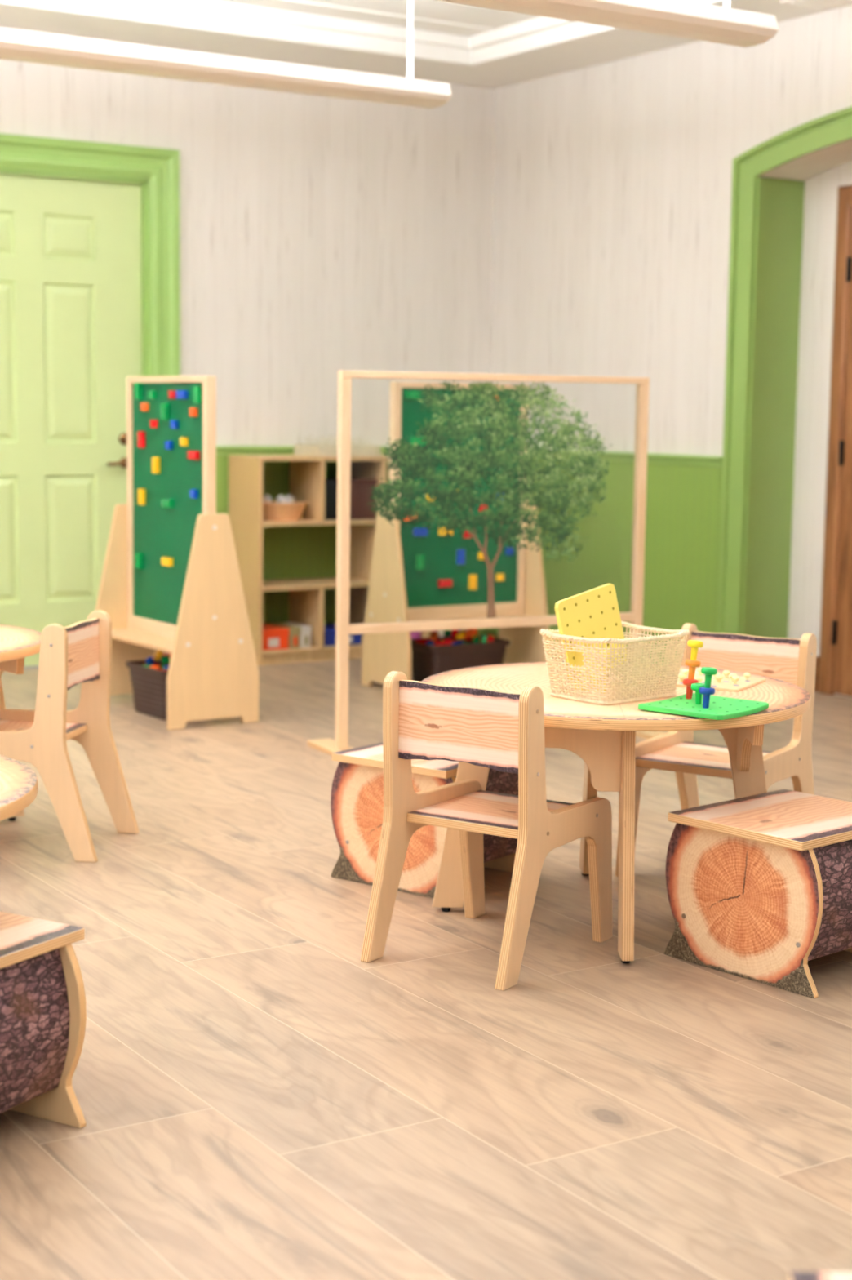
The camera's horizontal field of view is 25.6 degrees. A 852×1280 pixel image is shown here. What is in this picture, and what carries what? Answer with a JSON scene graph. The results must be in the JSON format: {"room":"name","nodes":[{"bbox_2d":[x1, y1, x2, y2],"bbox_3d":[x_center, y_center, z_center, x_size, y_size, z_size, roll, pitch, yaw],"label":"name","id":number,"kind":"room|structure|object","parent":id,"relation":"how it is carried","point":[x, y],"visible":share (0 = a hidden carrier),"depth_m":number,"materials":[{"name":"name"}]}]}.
{"room":"children's room","nodes":[
{"label":"children's room","id":0,"kind":"room"},
{"bbox_2d":[0,26,495,445],"bbox_3d":[-3.665,-1.288,7.117,10.020,3.100,0.120,-4,8,-32],"label":"wall","id":1,"kind":"structure","parent":0,"point":[321,237],"depth_m":8.98,"materials":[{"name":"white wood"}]},
{"bbox_2d":[0,173,142,666],"bbox_3d":[-1.691,-0.963,8.395,0.920,2.170,0.102,-4,8,-32],"label":"door","id":2,"kind":"structure","parent":1,"relation":"in","point":[71,302],"depth_m":8.43,"materials":[{"name":"green wood"}]},
{"bbox_2d":[0,133,180,376],"bbox_3d":[-1.696,-1.039,8.395,1.250,2.345,0.150,-4,8,-32],"label":"door frame","id":3,"kind":"structure","parent":1,"relation":"attached to","point":[160,166],"depth_m":8.51,"materials":[{"name":"wood"}]},
{"bbox_2d":[216,455,389,623],"bbox_3d":[-0.419,-0.504,9.242,1.760,0.830,0.012,-4,8,-32],"label":"wainscot","id":4,"kind":"structure","parent":1,"relation":"attached to","point":[289,552],"depth_m":9.09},
{"bbox_2d":[216,445,389,455],"bbox_3d":[-0.420,-0.923,9.173,1.730,0.048,0.034,-4,8,-32],"label":"rail","id":5,"kind":"object","parent":1,"relation":"attached to","point":[220,450],"depth_m":8.92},
{"bbox_2d":[324,622,484,635],"bbox_3d":[-0.423,-0.022,9.298,1.760,0.140,0.022,-4,8,-32],"label":"baseboard","id":6,"kind":"structure","parent":1,"relation":"attached to","point":[480,631],"depth_m":9.74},
{"bbox_2d":[0,653,851,1279],"bbox_3d":[-0.437,0.973,2.256,10.180,0.100,12.220,-4,8,-32],"label":"floor","id":7,"kind":"structure","parent":0,"point":[258,1098],"depth_m":3.48,"materials":[{"name":"brown wood"}]},
{"bbox_2d":[0,755,38,821],"bbox_3d":[-1.126,0.518,3.206,0.914,0.550,0.914,6,9,35],"label":"round table","id":8,"kind":"object","parent":7,"relation":"on","point":[19,784],"visible":0.84,"depth_m":3.20,"materials":[{"name":"brown wood"}]},
{"bbox_2d":[0,624,41,821],"bbox_3d":[-1.502,0.271,5.158,0.914,0.550,0.914,3,8,20],"label":"round table","id":9,"kind":"object","parent":7,"relation":"on","point":[16,643],"visible":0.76,"depth_m":5.13,"materials":[{"name":"brown wood"}]},
{"bbox_2d":[0,911,86,1128],"bbox_3d":[-0.830,0.650,3.068,0.413,0.330,0.411,5,8,30],"label":"bench","id":10,"kind":"object","parent":7,"relation":"on","point":[43,1003],"visible":1,"depth_m":3.08,"materials":[{"name":"brown wood"}]},
{"bbox_2d":[0,609,139,862],"bbox_3d":[-1.074,0.244,5.109,0.489,0.626,0.368,2,7,10],"label":"child chair","id":11,"kind":"object","parent":7,"relation":"on","point":[77,653],"visible":0.99,"depth_m":4.99,"materials":[{"name":"beige wood"}]},
{"bbox_2d":[125,659,169,719],"bbox_3d":[-0.990,0.190,7.295,0.239,0.192,0.338,-4,9,-35],"label":"bin","id":12,"kind":"object","parent":7,"relation":"on","point":[148,685],"visible":0.38,"depth_m":7.22,"materials":[{"name":"brown plastic"}]},
{"bbox_2d":[142,662,168,671],"bbox_3d":[-0.990,0.135,7.285,0.198,0.077,0.297,-4,9,-35],"label":"heap","id":13,"kind":"object","parent":12,"relation":"in","point":[162,667],"visible":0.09,"depth_m":7.29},
{"bbox_2d":[145,656,154,665],"bbox_3d":[-1.077,0.086,7.338,0.024,0.040,0.040,3,7,18],"label":"brick","id":14,"kind":"object","parent":13,"relation":"on","point":[149,660],"visible":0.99,"depth_m":7.33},
{"bbox_2d":[153,650,164,661],"bbox_3d":[-1.037,0.060,7.284,0.031,0.052,0.070,-2,8,-23],"label":"brick","id":15,"kind":"object","parent":13,"relation":"on","point":[158,654],"visible":0.96,"depth_m":7.26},
{"bbox_2d":[160,654,170,663],"bbox_3d":[-1.001,0.075,7.223,0.034,0.032,0.035,-1,7,-13],"label":"brick","id":16,"kind":"object","parent":13,"relation":"on","point":[165,659],"visible":0.98,"depth_m":7.21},
{"bbox_2d":[95,375,258,729],"bbox_3d":[-0.990,-0.363,7.269,0.380,1.302,0.742,-4,9,-34],"label":"easel","id":17,"kind":"object","parent":7,"relation":"on","point":[193,610],"visible":0.88,"depth_m":7.12,"materials":[{"name":"brown wood"}]},
{"bbox_2d":[133,383,142,399],"bbox_3d":[-1.134,-0.976,7.383,0.024,0.064,0.032,-4,9,-34],"label":"brick","id":18,"kind":"object","parent":17,"relation":"attached to","point":[137,387],"visible":1,"depth_m":7.37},
{"bbox_2d":[134,552,142,568],"bbox_3d":[-1.144,-0.315,7.465,0.024,0.064,0.032,-4,9,-34],"label":"brick","id":19,"kind":"object","parent":17,"relation":"attached to","point":[139,556],"visible":1,"depth_m":7.45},
{"bbox_2d":[137,431,145,448],"bbox_3d":[-1.119,-0.787,7.380,0.024,0.064,0.032,-4,9,-34],"label":"brick","id":20,"kind":"object","parent":17,"relation":"attached to","point":[141,435],"visible":1,"depth_m":7.37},
{"bbox_2d":[137,488,146,505],"bbox_3d":[-1.122,-0.565,7.408,0.024,0.064,0.032,-4,9,-34],"label":"brick","id":21,"kind":"object","parent":17,"relation":"attached to","point":[141,494],"visible":1,"depth_m":7.40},
{"bbox_2d":[111,628,173,653],"bbox_3d":[-0.995,0.001,7.314,0.290,0.018,0.700,-4,9,-34],"label":"shelf","id":22,"kind":"object","parent":17,"relation":"attached to","point":[153,638],"depth_m":7.30,"materials":[{"name":"brown wood"}]},
{"bbox_2d":[140,402,149,411],"bbox_3d":[-1.099,-0.911,7.338,0.024,0.032,0.032,-4,9,-34],"label":"brick","id":23,"kind":"object","parent":17,"relation":"attached to","point":[144,406],"visible":1,"depth_m":7.33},
{"bbox_2d":[147,390,155,398],"bbox_3d":[-1.063,-0.951,7.279,0.024,0.032,0.032,-4,9,-34],"label":"brick","id":24,"kind":"object","parent":17,"relation":"attached to","point":[152,393],"visible":1,"depth_m":7.27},
{"bbox_2d":[149,419,158,427],"bbox_3d":[-1.055,-0.839,7.280,0.024,0.032,0.032,-4,9,-34],"label":"brick","id":25,"kind":"object","parent":17,"relation":"attached to","point":[153,423],"visible":1,"depth_m":7.27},
{"bbox_2d":[151,457,159,473],"bbox_3d":[-1.049,-0.678,7.287,0.024,0.064,0.032,-4,9,-34],"label":"brick","id":26,"kind":"object","parent":17,"relation":"attached to","point":[156,460],"visible":1,"depth_m":7.28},
{"bbox_2d":[160,403,168,419],"bbox_3d":[-1.001,-0.876,7.195,0.024,0.064,0.032,-4,9,-34],"label":"brick","id":27,"kind":"object","parent":17,"relation":"attached to","point":[165,406],"visible":1,"depth_m":7.18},
{"bbox_2d":[160,498,173,508],"bbox_3d":[-0.997,-0.524,7.226,0.024,0.032,0.064,-4,9,-34],"label":"brick","id":28,"kind":"object","parent":17,"relation":"attached to","point":[166,503],"visible":1,"depth_m":7.21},
{"bbox_2d":[160,556,173,566],"bbox_3d":[-1.000,-0.302,7.253,0.024,0.032,0.064,-4,9,-34],"label":"brick","id":29,"kind":"object","parent":17,"relation":"attached to","point":[166,561],"visible":1,"depth_m":7.24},
{"bbox_2d":[164,440,173,449],"bbox_3d":[-0.985,-0.745,7.185,0.024,0.032,0.032,-4,9,-34],"label":"brick","id":30,"kind":"object","parent":17,"relation":"attached to","point":[169,444],"visible":1,"depth_m":7.17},
{"bbox_2d":[168,390,176,399],"bbox_3d":[-0.964,-0.932,7.135,0.024,0.032,0.032,-4,9,-34],"label":"brick","id":31,"kind":"object","parent":17,"relation":"attached to","point":[172,394],"visible":1,"depth_m":7.12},
{"bbox_2d":[169,420,178,428],"bbox_3d":[-0.957,-0.819,7.136,0.024,0.032,0.032,-4,9,-34],"label":"brick","id":32,"kind":"object","parent":17,"relation":"attached to","point":[174,424],"visible":1,"depth_m":7.12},
{"bbox_2d":[175,390,188,399],"bbox_3d":[-0.919,-0.923,7.069,0.024,0.032,0.064,-4,9,-34],"label":"brick","id":33,"kind":"object","parent":17,"relation":"attached to","point":[180,394],"visible":1,"depth_m":7.05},
{"bbox_2d":[179,437,188,446],"bbox_3d":[-0.913,-0.747,7.078,0.024,0.032,0.032,-4,9,-34],"label":"brick","id":34,"kind":"object","parent":17,"relation":"attached to","point":[184,441],"visible":1,"depth_m":7.07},
{"bbox_2d":[187,450,199,459],"bbox_3d":[-0.869,-0.691,7.018,0.024,0.032,0.064,-4,9,-34],"label":"brick","id":35,"kind":"object","parent":17,"relation":"attached to","point":[193,455],"visible":1,"depth_m":7.00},
{"bbox_2d":[189,407,198,416],"bbox_3d":[-0.867,-0.849,6.998,0.024,0.032,0.032,-4,9,-34],"label":"brick","id":36,"kind":"object","parent":17,"relation":"attached to","point":[193,411],"visible":1,"depth_m":6.99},
{"bbox_2d":[189,488,198,497],"bbox_3d":[-0.871,-0.548,7.036,0.024,0.032,0.032,-4,9,-34],"label":"brick","id":37,"kind":"object","parent":17,"relation":"attached to","point":[193,493],"visible":1,"depth_m":7.03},
{"bbox_2d":[193,386,202,403],"bbox_3d":[-0.848,-0.909,6.964,0.024,0.064,0.032,-4,9,-34],"label":"brick","id":38,"kind":"object","parent":17,"relation":"attached to","point":[197,392],"visible":1,"depth_m":6.95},
{"bbox_2d":[228,454,467,666],"bbox_3d":[-0.345,-0.408,9.080,1.200,0.962,0.315,-4,8,-32],"label":"shelf unit","id":39,"kind":"object","parent":7,"relation":"on","point":[246,472],"visible":0.33,"depth_m":8.83,"materials":[{"name":"brown wood"}]},
{"bbox_2d":[262,623,288,650],"bbox_3d":[-0.767,-0.015,8.849,0.159,0.098,0.226,-4,8,-32],"label":"game box","id":40,"kind":"object","parent":39,"relation":"on","point":[274,637],"visible":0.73,"depth_m":8.76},
{"bbox_2d":[262,500,307,520],"bbox_3d":[-0.676,-0.605,8.806,0.257,0.086,0.214,-4,8,-32],"label":"basket","id":41,"kind":"object","parent":39,"relation":"on","point":[273,511],"visible":0.74,"depth_m":8.73,"materials":[{"name":"wicker"}]},
{"bbox_2d":[262,493,295,502],"bbox_3d":[-0.677,-0.652,8.813,0.174,0.065,0.112,-4,8,-32],"label":"packet","id":42,"kind":"object","parent":41,"relation":"in","point":[266,499],"visible":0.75,"depth_m":8.78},
{"bbox_2d":[270,622,301,648],"bbox_3d":[-0.667,-0.022,8.900,0.059,0.103,0.206,-4,8,-32],"label":"game box","id":43,"kind":"object","parent":39,"relation":"on","point":[295,631],"visible":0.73,"depth_m":8.82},
{"bbox_2d":[281,622,311,648],"bbox_3d":[-0.617,-0.024,8.932,0.054,0.101,0.206,-4,8,-32],"label":"game box","id":44,"kind":"object","parent":39,"relation":"on","point":[306,630],"visible":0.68,"depth_m":8.85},
{"bbox_2d":[324,479,337,519],"bbox_3d":[-0.499,-0.675,8.957,0.139,0.190,0.244,-4,8,-32],"label":"storage box","id":45,"kind":"object","parent":39,"relation":"on","point":[331,485],"visible":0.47,"depth_m":8.85,"materials":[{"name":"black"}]},
{"bbox_2d":[293,444,380,456],"bbox_3d":[-0.424,-0.906,8.966,0.336,0.049,0.247,-4,8,-32],"label":"wicker tray","id":46,"kind":"object","parent":39,"relation":"on","point":[372,449],"visible":0.84,"depth_m":8.89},
{"bbox_2d":[298,435,371,452],"bbox_3d":[-0.423,-0.934,8.962,0.334,0.087,0.235,-4,8,-32],"label":"dried grass","id":47,"kind":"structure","parent":46,"relation":"in","point":[326,442],"depth_m":8.94,"materials":[{"name":"plant"}]},
{"bbox_2d":[324,623,362,646],"bbox_3d":[-0.445,-0.026,9.056,0.264,0.078,0.226,-4,8,-32],"label":"game box","id":48,"kind":"object","parent":39,"relation":"on","point":[330,629],"visible":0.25,"depth_m":8.94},
{"bbox_2d":[324,478,377,519],"bbox_3d":[-0.368,-0.684,9.041,0.164,0.190,0.244,-4,8,-32],"label":"storage box","id":49,"kind":"object","parent":39,"relation":"on","point":[361,491],"visible":0.49,"depth_m":8.94,"materials":[{"name":"wicker"}]},
{"bbox_2d":[409,631,420,639],"bbox_3d":[-0.164,-0.057,9.233,0.194,0.103,0.226,-4,8,-32],"label":"game box","id":50,"kind":"object","parent":39,"relation":"on","point":[414,635],"visible":0.02,"depth_m":9.18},
{"bbox_2d":[431,630,452,637],"bbox_3d":[0.017,-0.066,9.349,0.144,0.098,0.226,-4,8,-32],"label":"game box","id":51,"kind":"object","parent":39,"relation":"on","point":[441,633],"visible":0.02,"depth_m":9.25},
{"bbox_2d":[330,742,518,897],"bbox_3d":[0.027,0.445,4.815,0.413,0.330,0.411,6,9,37],"label":"bench","id":52,"kind":"object","parent":7,"relation":"on","point":[357,796],"visible":0.45,"depth_m":4.72,"materials":[{"name":"brown wood"}]},
{"bbox_2d":[361,381,551,686],"bbox_3d":[0.140,-0.451,8.095,0.742,1.302,0.380,-4,8,-32],"label":"easel","id":53,"kind":"object","parent":7,"relation":"on","point":[398,592],"visible":0.55,"depth_m":8.04,"materials":[{"name":"brown wood"}]},
{"bbox_2d":[404,391,420,399],"bbox_3d":[-0.055,-1.027,7.869,0.064,0.032,0.024,-4,8,-32],"label":"brick","id":54,"kind":"object","parent":53,"relation":"attached to","point":[409,394],"visible":0.98,"depth_m":7.86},
{"bbox_2d":[411,436,426,444],"bbox_3d":[-0.030,-0.838,7.910,0.064,0.032,0.024,-4,8,-32],"label":"brick","id":55,"kind":"object","parent":53,"relation":"attached to","point":[414,439],"visible":0.77,"depth_m":7.90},
{"bbox_2d":[416,554,424,569],"bbox_3d":[-0.024,-0.331,7.981,0.032,0.064,0.024,-4,8,-32],"label":"brick","id":56,"kind":"object","parent":53,"relation":"attached to","point":[420,557],"visible":1,"depth_m":7.97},
{"bbox_2d":[413,528,427,536],"bbox_3d":[-0.022,-0.458,7.965,0.064,0.032,0.024,-4,8,-32],"label":"brick","id":57,"kind":"object","parent":53,"relation":"attached to","point":[416,531],"visible":0.96,"depth_m":7.95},
{"bbox_2d":[437,579,452,587],"bbox_3d":[0.083,-0.243,8.062,0.064,0.032,0.024,-4,8,-32],"label":"brick","id":58,"kind":"object","parent":53,"relation":"attached to","point":[441,583],"visible":1,"depth_m":8.05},
{"bbox_2d":[438,527,453,535],"bbox_3d":[0.086,-0.465,8.034,0.064,0.032,0.024,-4,8,-32],"label":"brick","id":59,"kind":"object","parent":53,"relation":"attached to","point":[440,533],"visible":0.56,"depth_m":8.02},
{"bbox_2d":[457,549,465,564],"bbox_3d":[0.151,-0.358,8.091,0.032,0.064,0.024,-4,8,-32],"label":"brick","id":60,"kind":"object","parent":53,"relation":"attached to","point":[460,553],"visible":1,"depth_m":8.08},
{"bbox_2d":[463,530,471,537],"bbox_3d":[0.180,-0.455,8.096,0.032,0.032,0.024,-4,8,-32],"label":"brick","id":61,"kind":"object","parent":53,"relation":"attached to","point":[466,535],"visible":0.66,"depth_m":8.09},
{"bbox_2d":[468,574,477,589],"bbox_3d":[0.204,-0.251,8.139,0.032,0.064,0.024,-4,8,-32],"label":"brick","id":62,"kind":"object","parent":53,"relation":"attached to","point":[472,578],"visible":1,"depth_m":8.13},
{"bbox_2d":[417,614,533,621],"bbox_3d":[0.135,-0.086,8.141,0.700,0.018,0.290,-4,8,-32],"label":"shelf","id":63,"kind":"object","parent":53,"relation":"attached to","point":[420,617],"depth_m":8.11,"materials":[{"name":"brown wood"}]},
{"bbox_2d":[478,551,484,559],"bbox_3d":[0.246,-0.364,8.151,0.032,0.032,0.024,-4,8,-32],"label":"brick","id":64,"kind":"object","parent":53,"relation":"attached to","point":[481,557],"visible":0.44,"depth_m":8.14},
{"bbox_2d":[496,573,504,581],"bbox_3d":[0.325,-0.274,8.215,0.032,0.032,0.024,-4,8,-32],"label":"brick","id":65,"kind":"object","parent":53,"relation":"attached to","point":[500,576],"visible":1,"depth_m":8.21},
{"bbox_2d":[505,547,513,555],"bbox_3d":[0.367,-0.388,8.227,0.032,0.032,0.024,-4,8,-32],"label":"brick","id":66,"kind":"object","parent":53,"relation":"attached to","point":[508,551],"visible":0.94,"depth_m":8.22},
{"bbox_2d":[410,635,511,681],"bbox_3d":[0.134,0.099,8.130,0.418,0.197,0.249,-4,8,-32],"label":"bin","id":67,"kind":"object","parent":7,"relation":"on","point":[427,660],"visible":0.59,"depth_m":8.02,"materials":[{"name":"brown plastic"}]},
{"bbox_2d":[433,638,481,644],"bbox_3d":[0.132,0.042,8.124,0.353,0.078,0.203,-4,8,-32],"label":"heap","id":68,"kind":"object","parent":67,"relation":"in","point":[455,642],"visible":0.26,"depth_m":8.18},
{"bbox_2d":[414,638,429,644],"bbox_3d":[-0.015,0.014,8.098,0.067,0.041,0.036,-2,8,-22],"label":"brick","id":69,"kind":"object","parent":68,"relation":"on","point":[420,641],"visible":0.43,"depth_m":8.09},
{"bbox_2d":[430,631,438,641],"bbox_3d":[0.036,-0.014,8.120,0.034,0.042,0.067,1,7,3],"label":"brick","id":70,"kind":"object","parent":68,"relation":"on","point":[433,635],"visible":0.77,"depth_m":8.10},
{"bbox_2d":[433,638,446,645],"bbox_3d":[0.061,0.018,8.004,0.028,0.046,0.069,-4,9,-34],"label":"brick","id":71,"kind":"object","parent":68,"relation":"on","point":[437,642],"visible":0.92,"depth_m":8.00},
{"bbox_2d":[443,630,452,637],"bbox_3d":[0.095,-0.033,8.154,0.032,0.045,0.043,-1,7,-17],"label":"brick","id":72,"kind":"object","parent":68,"relation":"on","point":[447,633],"visible":0.85,"depth_m":8.14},
{"bbox_2d":[443,638,452,644],"bbox_3d":[0.092,0.012,8.031,0.035,0.038,0.035,-1,7,-15],"label":"brick","id":73,"kind":"object","parent":68,"relation":"on","point":[448,641],"visible":0.66,"depth_m":8.02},
{"bbox_2d":[451,629,458,638],"bbox_3d":[0.124,-0.027,8.104,0.029,0.044,0.043,1,7,1],"label":"brick","id":74,"kind":"object","parent":68,"relation":"on","point":[455,632],"visible":0.97,"depth_m":8.09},
{"bbox_2d":[455,631,465,639],"bbox_3d":[0.148,-0.019,8.057,0.036,0.039,0.038,3,7,16],"label":"brick","id":75,"kind":"object","parent":68,"relation":"on","point":[460,635],"visible":1,"depth_m":8.05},
{"bbox_2d":[464,628,477,639],"bbox_3d":[0.194,-0.030,8.089,0.071,0.057,0.031,8,10,44],"label":"brick","id":76,"kind":"object","parent":68,"relation":"on","point":[469,633],"visible":0.99,"depth_m":8.08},
{"bbox_2d":[472,635,480,643],"bbox_3d":[0.219,0.004,8.160,0.034,0.055,0.071,1,7,1],"label":"brick","id":77,"kind":"object","parent":68,"relation":"on","point":[477,639],"visible":0.62,"depth_m":8.13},
{"bbox_2d":[480,635,488,642],"bbox_3d":[0.253,-0.004,8.113,0.028,0.036,0.034,2,7,6],"label":"brick","id":78,"kind":"object","parent":68,"relation":"on","point":[484,637],"visible":0.98,"depth_m":8.10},
{"bbox_2d":[486,634,495,642],"bbox_3d":[0.276,0.004,8.152,0.035,0.055,0.069,3,7,17],"label":"brick","id":79,"kind":"object","parent":68,"relation":"on","point":[491,638],"visible":0.55,"depth_m":8.15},
{"bbox_2d":[307,370,666,755],"bbox_3d":[0.252,-0.284,6.704,1.289,1.317,0.400,-3,8,-27],"label":"divider","id":80,"kind":"object","parent":7,"relation":"on","point":[402,458],"depth_m":6.66,"materials":[{"name":"brown wood"}]},
{"bbox_2d":[360,671,613,991],"bbox_3d":[0.146,0.380,4.156,0.368,0.626,0.489,5,8,33],"label":"child chair","id":81,"kind":"object","parent":7,"relation":"on","point":[500,731],"visible":1,"depth_m":4.08,"materials":[{"name":"beige wood"}]},
{"bbox_2d":[422,661,810,963],"bbox_3d":[0.436,0.385,4.456,0.914,0.550,0.914,-4,8,-32],"label":"round table","id":82,"kind":"object","parent":7,"relation":"on","point":[603,736],"visible":0.58,"depth_m":4.14,"materials":[{"name":"brown wood"}]},
{"bbox_2d":[539,621,689,705],"bbox_3d":[0.429,0.051,4.280,0.287,0.152,0.221,-5,9,-41],"label":"wicker basket","id":83,"kind":"object","parent":82,"relation":"on","point":[617,691],"visible":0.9,"depth_m":4.21,"materials":[{"name":"wicker"}]},
{"bbox_2d":[554,583,626,683],"bbox_3d":[0.377,-0.016,4.270,0.218,0.218,0.032,-5,9,-41],"label":"pegboard","id":84,"kind":"object","parent":83,"relation":"in","point":[594,613],"visible":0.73,"depth_m":4.26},
{"bbox_2d":[573,646,608,693],"bbox_3d":[0.368,0.066,4.198,0.010,0.100,0.100,-5,9,-41],"label":"pegboard","id":85,"kind":"object","parent":83,"relation":"in","point":[579,658],"visible":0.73,"depth_m":4.20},
{"bbox_2d":[639,671,765,692],"bbox_3d":[0.665,0.098,4.524,0.250,0.007,0.210,5,8,28],"label":"board","id":86,"kind":"object","parent":82,"relation":"on","point":[726,684],"visible":0.48,"depth_m":4.48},
{"bbox_2d":[715,674,723,682],"bbox_3d":[0.700,0.092,4.482,0.018,0.018,0.018,-4,8,-32],"label":"peg","id":87,"kind":"object","parent":86,"relation":"on","point":[719,677],"visible":1,"depth_m":4.48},
{"bbox_2d":[723,670,730,678],"bbox_3d":[0.729,0.083,4.556,0.018,0.018,0.018,-4,8,-32],"label":"peg","id":88,"kind":"object","parent":86,"relation":"on","point":[726,673],"visible":1,"depth_m":4.55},
{"bbox_2d":[731,675,739,684],"bbox_3d":[0.735,0.095,4.463,0.018,0.018,0.018,-4,8,-32],"label":"peg","id":89,"kind":"object","parent":86,"relation":"on","point":[735,678],"visible":1,"depth_m":4.46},
{"bbox_2d":[638,693,768,719],"bbox_3d":[0.606,0.145,4.101,0.212,0.017,0.212,7,9,40],"label":"pegboard","id":90,"kind":"object","parent":82,"relation":"on","point":[721,708],"visible":0.91,"depth_m":4.07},
{"bbox_2d":[682,678,698,698],"bbox_3d":[0.589,0.109,4.183,0.035,0.046,0.035,0,7,-10],"label":"peg","id":91,"kind":"object","parent":90,"relation":"on","point":[686,682],"visible":0.86,"depth_m":4.17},
{"bbox_2d":[684,658,701,679],"bbox_3d":[0.594,0.066,4.180,0.035,0.047,0.035,-3,8,-25],"label":"peg","id":92,"kind":"object","parent":91,"relation":"on","point":[692,664],"visible":1,"depth_m":4.17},
{"bbox_2d":[687,640,703,660],"bbox_3d":[0.599,0.023,4.178,0.035,0.047,0.035,-3,8,-25],"label":"peg","id":93,"kind":"object","parent":92,"relation":"on","point":[695,644],"visible":1,"depth_m":4.17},
{"bbox_2d":[690,683,704,704],"bbox_3d":[0.597,0.118,4.113,0.035,0.045,0.035,-4,8,-32],"label":"peg","id":94,"kind":"object","parent":90,"relation":"on","point":[695,686],"visible":0.79,"depth_m":4.11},
{"bbox_2d":[698,686,715,708],"bbox_3d":[0.607,0.125,4.060,0.035,0.046,0.035,1,7,5],"label":"peg","id":95,"kind":"object","parent":90,"relation":"on","point":[706,692],"visible":1,"depth_m":4.05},
{"bbox_2d":[701,666,717,688],"bbox_3d":[0.611,0.082,4.057,0.035,0.046,0.035,0,7,-10],"label":"peg","id":96,"kind":"object","parent":95,"relation":"on","point":[708,672],"visible":1,"depth_m":4.05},
{"bbox_2d":[615,623,817,876],"bbox_3d":[0.780,0.292,4.929,0.368,0.626,0.489,5,8,33],"label":"child chair","id":97,"kind":"object","parent":7,"relation":"on","point":[791,660],"visible":0.56,"depth_m":4.94,"materials":[{"name":"beige wood"}]},
{"bbox_2d":[664,789,851,998],"bbox_3d":[0.798,0.542,4.118,0.411,0.330,0.413,-6,9,-41],"label":"bench","id":98,"kind":"object","parent":7,"relation":"on","point":[759,886],"visible":1,"depth_m":3.98,"materials":[{"name":"brown wood"}]},
{"bbox_2d":[788,1271,851,1279],"bbox_3d":[0.547,0.835,1.733,0.413,0.330,0.411,1,7,0],"label":"bench","id":99,"kind":"object","parent":7,"relation":"on","point":[793,1275],"visible":1,"depth_m":1.91,"materials":[{"name":"brown wood"}]},
{"bbox_2d":[0,0,851,88],"bbox_3d":[-0.392,-1.943,1.885,9.980,0.200,12.000,-4,8,-32],"label":"ceiling","id":100,"kind":"structure","parent":0,"point":[621,43],"depth_m":8.30,"materials":[{"name":"paint"}]},
{"bbox_2d":[0,0,452,108],"bbox_3d":[-2.481,-2.123,5.399,6.000,0.585,0.209,-4,8,-32],"label":"pendant light","id":101,"kind":"object","parent":100,"relation":"hanging from","point":[15,45],"visible":1,"depth_m":6.48,"materials":[{"name":"white"}]},
{"bbox_2d":[0,0,731,66],"bbox_3d":[-0.437,-1.961,2.410,8.070,0.114,10.130,-4,8,-32],"label":"trim","id":102,"kind":"structure","parent":100,"relation":"attached to","point":[209,15],"depth_m":8.22,"materials":[{"name":"paint"}]},
{"bbox_2d":[284,0,538,30],"bbox_3d":[-0.858,-2.104,3.055,7.870,0.010,7.992,-4,8,-32],"label":"trim","id":103,"kind":"structure","parent":100,"relation":"attached to","point":[295,1],"depth_m":8.18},
{"bbox_2d":[436,0,778,47],"bbox_3d":[-1.510,-1.950,4.120,6.000,0.585,0.209,-4,8,-32],"label":"pendant light","id":104,"kind":"object","parent":100,"relation":"hanging from","point":[683,19],"visible":1,"depth_m":5.48,"materials":[{"name":"white"}]},
{"bbox_2d":[780,0,851,9],"bbox_3d":[1.581,-2.465,7.191,0.200,0.017,0.440,-4,8,-32],"label":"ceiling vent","id":105,"kind":"object","parent":100,"relation":"in","point":[812,4],"visible":1,"depth_m":7.30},
{"bbox_2d":[490,5,851,456],"bbox_3d":[3.648,-0.888,4.711,0.260,3.100,12.120,-4,8,-32],"label":"wall","id":106,"kind":"structure","parent":0,"point":[613,180],"depth_m":8.55,"materials":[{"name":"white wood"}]},
{"bbox_2d":[484,625,678,664],"bbox_3d":[0.794,0.030,9.014,0.022,0.140,1.778,-4,8,-32],"label":"baseboard","id":107,"kind":"structure","parent":106,"relation":"attached to","point":[494,632],"depth_m":9.66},
{"bbox_2d":[526,457,722,646],"bbox_3d":[0.802,-0.452,8.961,0.012,0.830,1.788,-4,8,-32],"label":"wainscot","id":108,"kind":"structure","parent":106,"relation":"attached to","point":[683,504],"depth_m":8.56,"materials":[{"name":"paint"}]},
{"bbox_2d":[531,448,722,466],"bbox_3d":[0.795,-0.874,8.908,0.034,0.048,1.800,-4,8,-32],"label":"rail","id":109,"kind":"object","parent":106,"relation":"attached to","point":[655,458],"visible":0.42,"depth_m":8.47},
{"bbox_2d":[716,106,851,694],"bbox_3d":[1.952,-0.891,7.341,0.288,2.413,2.024,-4,8,-32],"label":"door frame","id":110,"kind":"structure","parent":106,"relation":"attached to","point":[780,215],"depth_m":8.03,"materials":[{"name":"wood"}]},
{"bbox_2d":[831,225,851,696],"bbox_3d":[2.011,-0.735,7.536,0.063,2.040,0.928,-4,8,-32],"label":"door","id":111,"kind":"structure","parent":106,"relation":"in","point":[842,628],"depth_m":7.92,"materials":[{"name":"brown wood"}]},
{"bbox_2d":[787,160,851,697],"bbox_3d":[2.131,-1.241,7.386,0.100,3.100,2.500,-4,8,-32],"label":"wall","id":112,"kind":"structure","parent":0,"point":[821,190],"depth_m":8.05,"materials":[{"name":"white paint"}]},
{"bbox_2d":[814,655,819,692],"bbox_3d":[1.635,0.137,8.186,0.028,0.155,0.205,-4,8,-32],"label":"baseboard","id":113,"kind":"structure","parent":112,"relation":"attached to","point":[816,685],"depth_m":8.10,"materials":[{"name":"brown wood"}]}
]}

